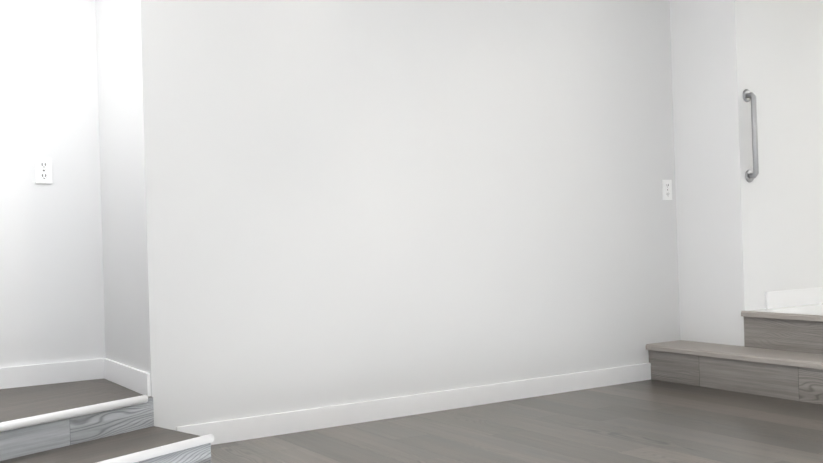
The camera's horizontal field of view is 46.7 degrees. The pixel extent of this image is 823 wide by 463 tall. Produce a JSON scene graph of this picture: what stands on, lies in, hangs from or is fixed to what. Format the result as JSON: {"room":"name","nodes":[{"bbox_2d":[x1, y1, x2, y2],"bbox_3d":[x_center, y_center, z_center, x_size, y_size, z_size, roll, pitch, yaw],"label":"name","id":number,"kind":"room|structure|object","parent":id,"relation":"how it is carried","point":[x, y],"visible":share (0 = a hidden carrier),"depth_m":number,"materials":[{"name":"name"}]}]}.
{"room":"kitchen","nodes":[
{"label":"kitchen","id":0,"kind":"room"},
{"bbox_2d":[0,0,105,367],"bbox_3d":[-2.177,-0.384,4.255,1.500,2.215,0.150,-2,0,-32],"label":"wall","id":1,"kind":"structure","parent":0,"point":[51,285],"depth_m":4.47,"materials":[{"name":"paint"}]},
{"bbox_2d":[35,158,52,182],"bbox_3d":[-1.717,-0.285,4.449,0.075,0.120,0.009,-2,0,-32],"label":"outlet","id":2,"kind":"object","parent":1,"relation":"attached to","point":[43,170],"visible":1,"depth_m":4.45,"materials":[{"name":"plastic"}]},
{"bbox_2d":[0,359,99,388],"bbox_3d":[-1.712,0.663,4.426,0.520,0.095,0.014,-2,0,-32],"label":"baseboard","id":3,"kind":"structure","parent":1,"relation":"attached to","point":[81,370],"depth_m":4.43,"materials":[{"name":"paint"}]},
{"bbox_2d":[0,378,153,460],"bbox_3d":[-1.836,0.828,3.629,1.650,0.235,1.520,-2,0,-32],"label":"step","id":4,"kind":"structure","parent":0,"point":[22,402],"depth_m":3.81,"materials":[{"name":"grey wood"}]},
{"bbox_2d":[0,426,210,462],"bbox_3d":[-1.424,0.872,3.117,0.413,0.115,1.796,-2,0,35],"label":"step","id":5,"kind":"structure","parent":0,"point":[110,447],"depth_m":3.58,"materials":[{"name":"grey wood"}]},
{"bbox_2d":[95,0,679,430],"bbox_3d":[-0.004,-0.328,5.202,3.180,2.450,0.870,-2,0,-32],"label":"wall","id":6,"kind":"structure","parent":0,"point":[307,204],"depth_m":4.58,"materials":[{"name":"paint"}]},
{"bbox_2d":[0,395,213,462],"bbox_3d":[-1.437,0.755,3.096,0.445,0.154,1.750,-2,0,35],"label":"trim","id":7,"kind":"structure","parent":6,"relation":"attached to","point":[97,408],"depth_m":3.54,"materials":[{"name":"paint"}]},
{"bbox_2d":[100,358,150,396],"bbox_3d":[-1.287,0.649,4.283,0.014,0.095,0.710,-2,0,-32],"label":"baseboard","id":8,"kind":"structure","parent":6,"relation":"attached to","point":[139,381],"depth_m":4.24,"materials":[{"name":"paint"}]},
{"bbox_2d":[176,363,650,444],"bbox_3d":[0.196,0.842,4.776,2.810,0.095,0.014,-2,0,-32],"label":"baseboard","id":9,"kind":"structure","parent":6,"relation":"attached to","point":[224,431],"depth_m":4.63,"materials":[{"name":"paint"}]},
{"bbox_2d":[662,180,671,199],"bbox_3d":[1.514,-0.247,5.640,0.075,0.120,0.009,-2,0,-32],"label":"outlet","id":10,"kind":"object","parent":6,"relation":"attached to","point":[667,189],"visible":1,"depth_m":5.63,"materials":[{"name":"plastic"}]},
{"bbox_2d":[211,379,822,462],"bbox_3d":[1.049,0.899,2.050,4.832,0.100,7.270,-2,0,-32],"label":"floor","id":11,"kind":"structure","parent":0,"point":[651,421],"depth_m":4.12,"materials":[{"name":"grey wood"}]},
{"bbox_2d":[648,350,822,404],"bbox_3d":[1.871,0.740,5.006,0.270,0.200,1.420,-2,0,-32],"label":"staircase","id":12,"kind":"structure","parent":11,"relation":"on","point":[800,384],"depth_m":4.99,"materials":[{"name":"grey wood"}]},
{"bbox_2d":[744,317,822,353],"bbox_3d":[2.087,0.532,4.900,0.014,0.200,0.900,-2,0,-32],"label":"step","id":13,"kind":"structure","parent":12,"relation":"on","point":[804,336],"depth_m":5.06,"materials":[{"name":"grey wood"}]},
{"bbox_2d":[670,0,822,345],"bbox_3d":[3.278,-0.439,3.156,0.180,2.450,6.400,-2,0,-32],"label":"wall","id":14,"kind":"structure","parent":0,"point":[743,244],"depth_m":5.24,"materials":[{"name":"paint"}]},
{"bbox_2d":[646,311,822,369],"bbox_3d":[1.856,0.551,5.002,0.292,0.230,1.420,-2,0,-32],"label":"stair treads","id":15,"kind":"structure","parent":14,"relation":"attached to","point":[787,358],"depth_m":5.05,"materials":[{"name":"grey wood"}]},
{"bbox_2d":[742,89,758,182],"bbox_3d":[1.897,-0.535,5.303,0.072,0.522,0.060,-2,0,-32],"label":"grab rail","id":16,"kind":"object","parent":14,"relation":"attached to","point":[748,96],"visible":1,"depth_m":5.28,"materials":[{"name":"silver metal"}]},
{"bbox_2d":[765,287,822,308],"bbox_3d":[2.327,0.381,5.579,0.770,0.095,0.014,-2,0,-32],"label":"baseboard","id":17,"kind":"structure","parent":14,"relation":"attached to","point":[809,296],"depth_m":5.49,"materials":[{"name":"paint"}]},
{"bbox_2d":[751,303,822,314],"bbox_3d":[4.373,0.561,4.593,3.518,0.400,7.700,-2,0,-32],"label":"floor","id":18,"kind":"structure","parent":0,"point":[815,309],"depth_m":5.27,"materials":[{"name":"tile"}]}
]}

